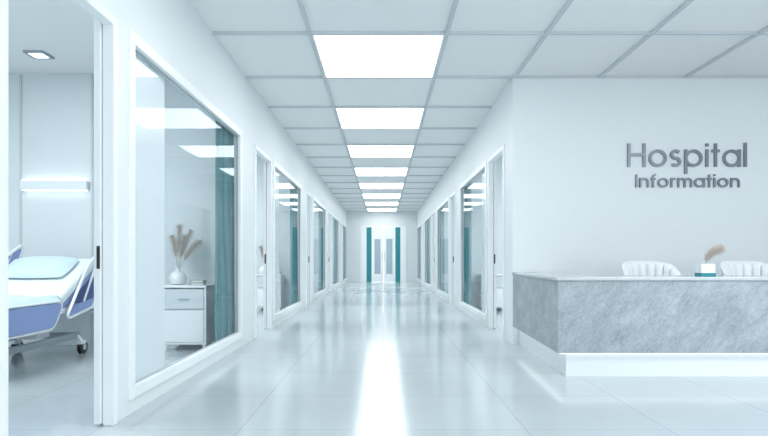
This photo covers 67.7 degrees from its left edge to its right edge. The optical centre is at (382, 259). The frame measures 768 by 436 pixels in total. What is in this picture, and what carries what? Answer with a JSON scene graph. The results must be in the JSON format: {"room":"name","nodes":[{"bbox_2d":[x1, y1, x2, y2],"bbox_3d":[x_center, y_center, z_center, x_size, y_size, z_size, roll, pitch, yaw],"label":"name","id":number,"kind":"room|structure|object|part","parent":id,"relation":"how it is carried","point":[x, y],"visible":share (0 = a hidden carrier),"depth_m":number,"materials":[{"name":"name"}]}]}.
{"room":"hospital interior","nodes":[
{"label":"hospital interior","id":0,"kind":"room"},
{"bbox_2d":[8,73,234,344],"bbox_3d":[-3.402,-0.570,6.450,3.595,3.040,0.100,0,0,0],"label":"wall","id":1,"kind":"structure","parent":0,"point":[56,107],"depth_m":6.40,"materials":[{"name":"paint"}]},
{"bbox_2d":[20,179,89,190],"bbox_3d":[-3.650,-0.834,6.362,0.740,0.126,0.075,0,0,0],"label":"wall light","id":2,"kind":"object","parent":1,"relation":"attached to","point":[25,184],"visible":1,"depth_m":6.33,"materials":[{"name":"white plastic"}]},
{"bbox_2d":[22,190,87,190],"bbox_3d":[-3.650,-0.775,6.362,0.700,0.008,0.055,0,0,0],"label":"diffuser","id":3,"kind":"object","parent":2,"relation":"attached to","point":[22,190],"depth_m":6.35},
{"bbox_2d":[22,179,87,180],"bbox_3d":[-3.650,-0.889,6.362,0.700,0.016,0.055,0,0,0],"label":"diffuser","id":4,"kind":"object","parent":2,"relation":"attached to","point":[22,179],"depth_m":6.34,"materials":[{"name":"white plastic"}]},
{"bbox_2d":[19,75,92,344],"bbox_3d":[-3.615,-0.560,6.393,0.890,3.020,0.015,0,0,0],"label":"trim","id":5,"kind":"structure","parent":1,"relation":"attached to","point":[20,76],"depth_m":6.38,"materials":[{"name":"white"}]},
{"bbox_2d":[97,0,346,420],"bbox_3d":[-1.583,-0.570,11.100,0.045,3.040,27.200,0,0,0],"label":"wall","id":6,"kind":"structure","parent":0,"point":[174,29],"depth_m":4.86,"materials":[{"name":"paint"}]},
{"bbox_2d":[0,0,163,435],"bbox_3d":[-1.599,-0.280,3.272,0.115,2.460,1.955,0,0,0],"label":"door","id":7,"kind":"structure","parent":6,"relation":"in","point":[149,83],"depth_m":3.29,"materials":[{"name":"white"}]},
{"bbox_3d":[-1.622,-0.015,3.259,0.018,0.130,0.006,0,0,0],"label":"handle","id":8,"kind":"part","parent":7,"relation":"part of","materials":[{"name":"black metal"}]},
{"bbox_2d":[128,28,241,399],"bbox_3d":[-1.577,-0.280,4.895,0.064,2.280,2.790,0,0,0],"label":"window","id":9,"kind":"structure","parent":6,"relation":"in","point":[137,45],"depth_m":3.87,"materials":[{"name":"white metal"}]},
{"bbox_2d":[215,121,234,341],"bbox_3d":[-1.660,-0.331,5.495,0.072,2.502,1.710,0,0,0],"label":"curtain","id":10,"kind":"object","parent":6,"relation":"hanging from","point":[224,139],"visible":0.91,"depth_m":5.92,"materials":[{"name":"teal fabric"}]},
{"bbox_2d":[254,144,278,337],"bbox_3d":[-1.599,-0.280,7.893,0.115,2.460,1.955,0,0,0],"label":"door","id":11,"kind":"structure","parent":6,"relation":"in","point":[267,161],"depth_m":7.90,"materials":[{"name":"white"}]},
{"bbox_2d":[273,160,301,320],"bbox_3d":[-1.577,-0.280,9.515,0.064,2.280,2.790,0,0,0],"label":"window","id":12,"kind":"structure","parent":6,"relation":"in","point":[276,166],"depth_m":9.77,"materials":[{"name":"white"}]},
{"bbox_2d":[290,183,297,304],"bbox_3d":[-1.660,-0.331,10.115,0.072,2.502,1.710,0,0,0],"label":"curtain","id":13,"kind":"object","parent":6,"relation":"hanging from","point":[293,190],"visible":0.91,"depth_m":10.44,"materials":[{"name":"teal fabric"}]},
{"bbox_2d":[306,191,314,306],"bbox_3d":[-1.599,-0.280,12.512,0.115,2.460,1.955,0,0,0],"label":"door","id":14,"kind":"structure","parent":6,"relation":"in","point":[310,197],"depth_m":12.52,"materials":[{"name":"white"}]},
{"bbox_2d":[313,196,325,298],"bbox_3d":[-1.577,-0.280,14.135,0.064,2.280,2.790,0,0,0],"label":"window","id":15,"kind":"structure","parent":6,"relation":"in","point":[315,200],"depth_m":15.45,"materials":[{"name":"white"}]},
{"bbox_2d":[318,207,322,291],"bbox_3d":[-1.660,-0.331,14.735,0.072,2.502,1.710,0,0,0],"label":"curtain","id":16,"kind":"object","parent":6,"relation":"hanging from","point":[320,263],"visible":0.82,"depth_m":15.05,"materials":[{"name":"teal fabric"}]},
{"bbox_2d":[328,211,331,293],"bbox_3d":[-1.599,-0.280,17.133,0.115,2.460,1.955,0,0,0],"label":"door","id":17,"kind":"structure","parent":6,"relation":"in","point":[329,212],"depth_m":17.14,"materials":[{"name":"white"}]},
{"bbox_2d":[332,214,338,287],"bbox_3d":[-1.577,-0.280,18.755,0.064,2.280,2.790,0,0,0],"label":"window","id":18,"kind":"structure","parent":6,"relation":"in","point":[333,216],"depth_m":20.07,"materials":[{"name":"white"}]},
{"bbox_2d":[334,219,336,283],"bbox_3d":[-1.660,-0.331,19.355,0.072,2.502,1.710,0,0,0],"label":"curtain","id":19,"kind":"object","parent":6,"relation":"hanging from","point":[335,221],"visible":0.84,"depth_m":19.67,"materials":[{"name":"teal fabric"}]},
{"bbox_2d":[340,221,342,285],"bbox_3d":[-1.599,-0.280,21.753,0.115,2.460,1.955,0,0,0],"label":"door","id":20,"kind":"structure","parent":6,"relation":"in","point":[341,223],"depth_m":21.76,"materials":[{"name":"white"}]},
{"bbox_2d":[343,227,344,278],"bbox_3d":[-1.660,-0.331,23.805,0.072,2.502,1.710,0,0,0],"label":"curtain","id":21,"kind":"object","parent":6,"relation":"hanging from","point":[343,227],"visible":0.78,"depth_m":24.10,"materials":[{"name":"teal fabric"}]},
{"bbox_2d":[343,224,346,281],"bbox_3d":[-1.577,-0.280,23.295,0.064,2.280,2.630,0,0,0],"label":"window","id":22,"kind":"structure","parent":6,"relation":"in","point":[344,226],"depth_m":24.54,"materials":[{"name":"white"}]},
{"bbox_2d":[257,155,297,308],"bbox_3d":[-3.402,-0.570,11.070,3.595,3.040,0.100,0,0,0],"label":"wall","id":23,"kind":"structure","parent":0,"point":[284,184],"depth_m":11.02,"materials":[{"name":"paint"}]},
{"bbox_2d":[307,197,318,294],"bbox_3d":[-3.402,-0.570,15.690,3.595,3.040,0.100,0,0,0],"label":"wall","id":24,"kind":"structure","parent":0,"point":[316,205],"depth_m":15.64,"materials":[{"name":"paint"}]},
{"bbox_2d":[332,218,333,284],"bbox_3d":[-3.402,-0.570,20.310,3.595,3.040,0.100,0,0,0],"label":"wall","id":25,"kind":"structure","parent":0,"point":[332,218],"depth_m":20.26,"materials":[{"name":"paint"}]},
{"bbox_2d":[347,212,416,281],"bbox_3d":[1.100,-0.570,24.760,12.800,3.040,0.120,0,0,0],"label":"wall","id":26,"kind":"structure","parent":0,"point":[355,220],"depth_m":24.70,"materials":[{"name":"paint"}]},
{"bbox_2d":[360,226,406,281],"bbox_3d":[0.020,-0.260,24.720,2.000,2.420,0.160,0,0,0],"label":"door","id":27,"kind":"structure","parent":26,"relation":"in","point":[371,239],"depth_m":24.69,"materials":[{"name":"white"}]},
{"bbox_3d":[-0.600,-0.230,24.720,0.220,2.360,0.060,0,0,0],"label":"panel","id":28,"kind":"part","parent":27,"relation":"part of","materials":[{"name":"teal"}]},
{"bbox_3d":[-0.236,-0.150,24.723,0.260,1.500,0.015,0,0,0],"label":"vision panel","id":29,"kind":"part","parent":27,"relation":"part of","materials":[{"name":"clear glass"}]},
{"bbox_3d":[0.277,-0.150,24.723,0.260,1.500,0.015,0,0,0],"label":"vision panel","id":30,"kind":"part","parent":27,"relation":"part of","materials":[{"name":"clear glass"}]},
{"bbox_3d":[0.640,-0.230,24.720,0.220,2.360,0.060,0,0,0],"label":"panel","id":31,"kind":"part","parent":27,"relation":"part of","materials":[{"name":"teal"}]},
{"bbox_2d":[8,282,767,435],"bbox_3d":[1.100,1.000,11.200,12.800,0.100,27.400,0,0,0],"label":"floor","id":32,"kind":"structure","parent":0,"point":[361,358],"depth_m":4.26,"materials":[{"name":"tile"}]},
{"bbox_2d":[8,245,93,355],"bbox_3d":[-3.380,0.393,5.070,0.940,1.114,2.080,0,0,0],"label":"hospital bed","id":33,"kind":"object","parent":32,"relation":"on","point":[41,289],"visible":0.86,"depth_m":5.45,"materials":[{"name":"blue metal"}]},
{"bbox_3d":[-3.835,0.085,5.811,0.016,0.400,0.487,0,0,0],"label":"rail panel","id":34,"kind":"part","parent":33,"relation":"part of","materials":[{"name":"blue plastic"}]},
{"bbox_3d":[-3.835,0.194,5.693,0.030,0.715,0.799,0,0,0],"label":"head rail","id":35,"kind":"part","parent":33,"relation":"part of","materials":[{"name":"white plastic"}]},
{"bbox_3d":[-2.925,0.495,4.766,0.024,0.210,0.831,0,0,0],"label":"panel","id":36,"kind":"part","parent":33,"relation":"part of","materials":[{"name":"blue plastic"}]},
{"bbox_2d":[8,295,61,309],"bbox_3d":[-3.380,0.383,4.690,0.910,0.122,1.084,0,0,0],"label":"blanket","id":37,"kind":"object","parent":33,"relation":"on","point":[15,302],"depth_m":4.90,"materials":[{"name":"fabric"}]},
{"bbox_2d":[8,256,78,277],"bbox_3d":[-3.400,0.067,5.657,0.660,0.217,0.350,0,0,0],"label":"pillow","id":38,"kind":"object","parent":33,"relation":"on","point":[33,266],"depth_m":5.57,"materials":[{"name":"fabric"}]},
{"bbox_3d":[-3.380,0.760,5.065,0.600,0.060,1.530,0,0,0],"label":"frame","id":39,"kind":"part","parent":33,"relation":"part of","materials":[{"name":"grey metal"}]},
{"bbox_3d":[-3.380,0.217,5.564,0.840,0.459,0.740,0,0,0],"label":"backrest mattress","id":40,"kind":"part","parent":33,"relation":"part of","materials":[{"name":"white fabric"}]},
{"bbox_3d":[-3.380,0.290,5.593,0.800,0.419,0.714,0,0,0],"label":"backrest frame","id":41,"kind":"part","parent":33,"relation":"part of","materials":[{"name":"blue"}]},
{"bbox_3d":[-3.380,0.350,6.090,0.899,0.439,0.040,0,0,0],"label":"headboard","id":42,"kind":"part","parent":33,"relation":"part of","materials":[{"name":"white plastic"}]},
{"bbox_3d":[-2.925,0.194,5.693,0.030,0.715,0.799,0,0,0],"label":"head rail","id":43,"kind":"part","parent":33,"relation":"part of","materials":[{"name":"white plastic"}]},
{"bbox_3d":[-3.380,0.350,6.090,0.800,0.340,0.024,0,0,0],"label":"board panel","id":44,"kind":"part","parent":33,"relation":"part of","materials":[{"name":"blue"}]},
{"bbox_3d":[-2.925,0.455,5.546,0.016,0.141,0.443,0,0,0],"label":"rail panel","id":45,"kind":"part","parent":33,"relation":"part of","materials":[{"name":"blue plastic"}]},
{"bbox_2d":[164,284,214,350],"bbox_3d":[-2.070,0.608,6.137,0.472,0.685,0.426,0,0,0],"label":"base cabinet","id":46,"kind":"object","parent":32,"relation":"on","point":[189,310],"visible":0.78,"depth_m":5.95,"materials":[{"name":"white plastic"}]},
{"bbox_3d":[-2.070,0.407,5.963,0.412,0.205,0.030,0,0,0],"label":"drawer","id":47,"kind":"part","parent":46,"relation":"part of","materials":[{"name":"white wood"}]},
{"bbox_2d":[168,222,204,284],"bbox_3d":[-2.125,-0.071,6.133,0.456,0.672,0.227,0,0,0],"label":"vase","id":48,"kind":"object","parent":46,"relation":"on","point":[177,277],"visible":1,"depth_m":6.11,"materials":[{"name":"white ceramic"}]},
{"bbox_2d":[190,282,205,284],"bbox_3d":[-1.970,0.253,6.100,0.140,0.025,0.100,0,0,-6],"label":"book","id":49,"kind":"object","parent":46,"relation":"on","point":[204,283],"visible":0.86,"depth_m":6.06,"materials":[{"name":"white paper"}]},
{"bbox_2d":[190,280,206,282],"bbox_3d":[-1.965,0.227,6.100,0.140,0.025,0.100,0,0,7],"label":"book","id":50,"kind":"object","parent":49,"relation":"on","point":[191,281],"visible":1,"depth_m":6.05,"materials":[{"name":"white paper"}]},
{"bbox_2d":[257,274,284,310],"bbox_3d":[-2.120,0.608,10.757,0.472,0.685,0.426,0,0,0],"label":"base cabinet","id":51,"kind":"object","parent":32,"relation":"on","point":[259,276],"visible":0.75,"depth_m":10.57,"materials":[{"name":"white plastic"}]},
{"bbox_2d":[258,241,262,273],"bbox_3d":[-2.165,-0.071,10.753,0.456,0.672,0.227,0,0,0],"label":"vase","id":52,"kind":"object","parent":51,"relation":"on","point":[261,248],"visible":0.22,"depth_m":10.72,"materials":[{"name":"beige ceramic"}]},
{"bbox_3d":[-2.120,0.407,10.583,0.412,0.205,0.030,0,0,0],"label":"drawer","id":53,"kind":"part","parent":51,"relation":"part of","materials":[{"name":"white wood"}]},
{"bbox_2d":[478,274,502,309],"bbox_3d":[2.050,0.608,10.757,0.472,0.685,0.426,0,0,0],"label":"base cabinet","id":54,"kind":"object","parent":32,"relation":"on","point":[499,277],"visible":0.4,"depth_m":10.57,"materials":[{"name":"white plastic"}]},
{"bbox_3d":[2.050,0.407,10.583,0.412,0.205,0.030,0,0,0],"label":"drawer","id":55,"kind":"part","parent":54,"relation":"part of","materials":[{"name":"white wood"}]},
{"bbox_2d":[512,272,767,375],"bbox_3d":[3.805,0.544,5.540,4.830,0.812,1.910,0,0,0],"label":"reception desk","id":56,"kind":"object","parent":32,"relation":"on","point":[577,324],"visible":1,"depth_m":4.60,"materials":[{"name":"grey stone"}]},
{"bbox_2d":[512,272,767,280],"bbox_3d":[3.805,0.151,5.540,4.830,0.027,1.910,0,0,0],"label":"countertop","id":57,"kind":"structure","parent":56,"relation":"on","point":[557,276],"depth_m":4.59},
{"bbox_2d":[695,242,728,275],"bbox_3d":[2.821,-0.014,4.901,0.246,0.304,0.172,0,0,0],"label":"plant pot","id":58,"kind":"object","parent":56,"relation":"on","point":[705,269],"visible":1,"depth_m":4.87,"materials":[{"name":"white ceramic"}]},
{"bbox_3d":[2.760,0.086,4.900,0.120,0.105,0.100,0,0,0],"label":"pot","id":59,"kind":"part","parent":58,"relation":"part of","materials":[{"name":"white ceramic"}]},
{"bbox_2d":[622,260,680,274],"bbox_3d":[2.690,0.477,5.746,0.568,0.945,0.556,0,0,0],"label":"office chair","id":60,"kind":"object","parent":32,"relation":"on","point":[637,267],"visible":0.23,"depth_m":5.88,"materials":[{"name":"white plastic"}]},
{"bbox_2d":[720,260,767,274],"bbox_3d":[3.690,0.477,5.746,0.568,0.945,0.556,0,0,0],"label":"office chair","id":61,"kind":"object","parent":32,"relation":"on","point":[733,267],"visible":0.25,"depth_m":5.89,"materials":[{"name":"white plastic"}]},
{"bbox_2d":[8,0,767,211],"bbox_3d":[1.100,-2.150,11.200,12.800,0.120,27.400,0,0,0],"label":"ceiling","id":62,"kind":"structure","parent":0,"point":[62,29],"depth_m":5.65,"materials":[{"name":"tile"}]},
{"bbox_2d":[23,50,53,58],"bbox_3d":[-3.490,-2.080,5.800,0.200,0.020,0.200,0,0,0],"label":"recessed light","id":63,"kind":"object","parent":62,"relation":"in","point":[36,54],"visible":1,"depth_m":5.78,"materials":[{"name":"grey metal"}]},
{"bbox_2d":[29,53,47,57],"bbox_3d":[-3.490,-2.084,5.800,0.140,0.012,0.140,0,0,0],"label":"diffuser","id":64,"kind":"object","parent":63,"relation":"attached to","point":[34,55],"depth_m":5.81,"materials":[{"name":"white plastic"}]},
{"bbox_2d":[312,35,444,77],"bbox_3d":[-0.042,-2.078,5.872,1.221,0.022,1.231,0,0,0],"label":"recessed light","id":65,"kind":"object","parent":62,"relation":"in","point":[340,56],"visible":1,"depth_m":5.80,"materials":[{"name":"white plastic"}]},
{"bbox_2d":[335,108,424,128],"bbox_3d":[-0.042,-2.078,8.402,1.221,0.022,1.231,0,0,0],"label":"recessed light","id":66,"kind":"object","parent":62,"relation":"in","point":[349,118],"visible":0.99,"depth_m":8.38,"materials":[{"name":"white plastic"}]},
{"bbox_2d":[347,145,414,157],"bbox_3d":[-0.042,-2.078,10.932,1.221,0.022,1.231,0,0,0],"label":"recessed light","id":67,"kind":"object","parent":62,"relation":"in","point":[355,151],"visible":0.99,"depth_m":10.93,"materials":[{"name":"white plastic"}]},
{"bbox_2d":[354,168,407,175],"bbox_3d":[-0.042,-2.078,13.463,1.221,0.022,1.231,0,0,0],"label":"recessed light","id":68,"kind":"object","parent":62,"relation":"in","point":[359,171],"visible":0.99,"depth_m":13.40,"materials":[{"name":"white plastic"}]},
{"bbox_2d":[359,183,403,188],"bbox_3d":[-0.042,-2.078,15.992,1.221,0.022,1.231,0,0,0],"label":"recessed light","id":69,"kind":"object","parent":62,"relation":"in","point":[362,185],"visible":1,"depth_m":15.92,"materials":[{"name":"white plastic"}]},
{"bbox_2d":[362,194,400,197],"bbox_3d":[-0.042,-2.078,18.523,1.221,0.022,1.231,0,0,0],"label":"recessed light","id":70,"kind":"object","parent":62,"relation":"in","point":[364,195],"visible":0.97,"depth_m":18.39,"materials":[{"name":"white plastic"}]},
{"bbox_2d":[365,202,398,204],"bbox_3d":[-0.042,-2.078,21.052,1.221,0.022,1.231,0,0,0],"label":"recessed light","id":71,"kind":"object","parent":62,"relation":"in","point":[366,203],"visible":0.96,"depth_m":21.00,"materials":[{"name":"white plastic"}]},
{"bbox_2d":[367,209,396,210],"bbox_3d":[-0.042,-2.078,23.582,1.221,0.022,1.231,0,0,0],"label":"recessed light","id":72,"kind":"object","parent":62,"relation":"in","point":[367,209],"visible":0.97,"depth_m":23.69,"materials":[{"name":"white plastic"}]},
{"bbox_2d":[212,0,767,211],"bbox_3d":[2.945,-2.083,11.750,9.010,0.035,25.900,0,0,0],"label":"ceiling grid","id":73,"kind":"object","parent":62,"relation":"attached to","point":[763,31],"depth_m":6.08,"materials":[{"name":"white metal"}]},
{"bbox_2d":[426,218,430,284],"bbox_3d":[3.360,-0.570,20.310,3.680,3.040,0.100,0,0,0],"label":"wall","id":74,"kind":"structure","parent":0,"point":[430,218],"depth_m":20.26,"materials":[{"name":"paint"}]},
{"bbox_2d":[439,203,447,292],"bbox_3d":[3.360,-0.570,15.690,3.680,3.040,0.100,0,0,0],"label":"wall","id":75,"kind":"structure","parent":0,"point":[446,205],"depth_m":15.64,"materials":[{"name":"paint"}]},
{"bbox_2d":[417,78,516,343],"bbox_3d":[1.498,-0.570,15.602,0.045,3.040,18.195,0,0,0],"label":"wall","id":76,"kind":"structure","parent":0,"point":[498,127],"depth_m":7.78,"materials":[{"name":"paint"}]},
{"bbox_2d":[417,224,420,281],"bbox_3d":[1.492,-0.280,23.295,0.064,2.280,2.630,0,0,0],"label":"window","id":77,"kind":"structure","parent":76,"relation":"in","point":[419,226],"depth_m":24.54,"materials":[{"name":"white"}]},
{"bbox_2d":[419,227,420,278],"bbox_3d":[1.575,-0.331,23.805,0.072,2.502,1.710,0,0,0],"label":"curtain","id":78,"kind":"object","parent":76,"relation":"hanging from","point":[420,227],"visible":0.8,"depth_m":24.10,"materials":[{"name":"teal fabric"}]},
{"bbox_2d":[421,221,423,285],"bbox_3d":[1.514,-0.280,21.753,0.115,2.460,1.955,0,0,0],"label":"door","id":79,"kind":"structure","parent":76,"relation":"in","point":[422,223],"depth_m":21.76,"materials":[{"name":"white"}]},
{"bbox_2d":[424,214,430,287],"bbox_3d":[1.492,-0.280,18.755,0.064,2.280,2.790,0,0,0],"label":"window","id":80,"kind":"structure","parent":76,"relation":"in","point":[429,216],"depth_m":20.07,"materials":[{"name":"white"}]},
{"bbox_2d":[427,219,429,283],"bbox_3d":[1.575,-0.331,19.355,0.072,2.502,1.710,0,0,0],"label":"curtain","id":81,"kind":"object","parent":76,"relation":"hanging from","point":[428,221],"visible":0.84,"depth_m":19.66,"materials":[{"name":"teal fabric"}]},
{"bbox_2d":[431,211,434,293],"bbox_3d":[1.514,-0.280,17.133,0.115,2.460,1.955,0,0,0],"label":"door","id":82,"kind":"structure","parent":76,"relation":"in","point":[432,213],"depth_m":17.14,"materials":[{"name":"white"}]},
{"bbox_2d":[440,206,443,290],"bbox_3d":[1.575,-0.331,14.735,0.072,2.502,1.710,0,0,0],"label":"curtain","id":83,"kind":"object","parent":76,"relation":"hanging from","point":[442,208],"visible":0.81,"depth_m":15.05,"materials":[{"name":"teal fabric"}]},
{"bbox_2d":[437,196,448,297],"bbox_3d":[1.492,-0.280,14.135,0.064,2.280,2.790,0,0,0],"label":"window","id":84,"kind":"structure","parent":76,"relation":"in","point":[446,200],"depth_m":14.78,"materials":[{"name":"white"}]},
{"bbox_2d":[449,191,455,306],"bbox_3d":[1.514,-0.280,12.512,0.115,2.460,1.955,0,0,0],"label":"door","id":85,"kind":"structure","parent":76,"relation":"in","point":[452,198],"depth_m":12.52,"materials":[{"name":"white"}]},
{"bbox_2d":[464,183,471,305],"bbox_3d":[1.575,-0.331,10.115,0.072,2.502,1.710,0,0,0],"label":"curtain","id":86,"kind":"object","parent":76,"relation":"hanging from","point":[467,190],"visible":0.86,"depth_m":10.44,"materials":[{"name":"teal fabric"}]},
{"bbox_2d":[460,160,486,320],"bbox_3d":[1.492,-0.280,9.515,0.064,2.280,2.790,0,0,0],"label":"window","id":87,"kind":"structure","parent":76,"relation":"in","point":[483,166],"depth_m":9.33,"materials":[{"name":"white"}]},
{"bbox_2d":[482,144,504,337],"bbox_3d":[1.514,-0.280,7.893,0.115,2.460,1.955,0,0,0],"label":"door","id":88,"kind":"structure","parent":76,"relation":"in","point":[492,160],"depth_m":7.90,"materials":[{"name":"white"}]},
{"bbox_2d":[463,154,502,308],"bbox_3d":[3.360,-0.570,11.070,3.680,3.040,0.100,0,0,0],"label":"wall","id":89,"kind":"structure","parent":0,"point":[476,184],"depth_m":11.02,"materials":[{"name":"paint"}]},
{"bbox_2d":[517,78,767,343],"bbox_3d":[4.510,-0.570,6.555,5.980,3.040,0.100,0,0,0],"label":"wall","id":90,"kind":"structure","parent":0,"point":[581,210],"depth_m":6.50,"materials":[{"name":"paint"}]},
{"bbox_2d":[627,143,746,173],"bbox_3d":[3.451,-1.154,6.492,1.352,0.352,0.024,0,0,0],"label":"sign","id":91,"kind":"object","parent":90,"relation":"attached to","point":[715,150],"depth_m":6.48,"materials":[{"name":"grey metal"}]},
{"bbox_2d":[635,174,739,186],"bbox_3d":[3.457,-0.901,6.492,1.180,0.152,0.024,0,0,0],"label":"sign","id":92,"kind":"object","parent":90,"relation":"attached to","point":[709,178],"depth_m":6.48,"materials":[{"name":"grey"}]}
]}

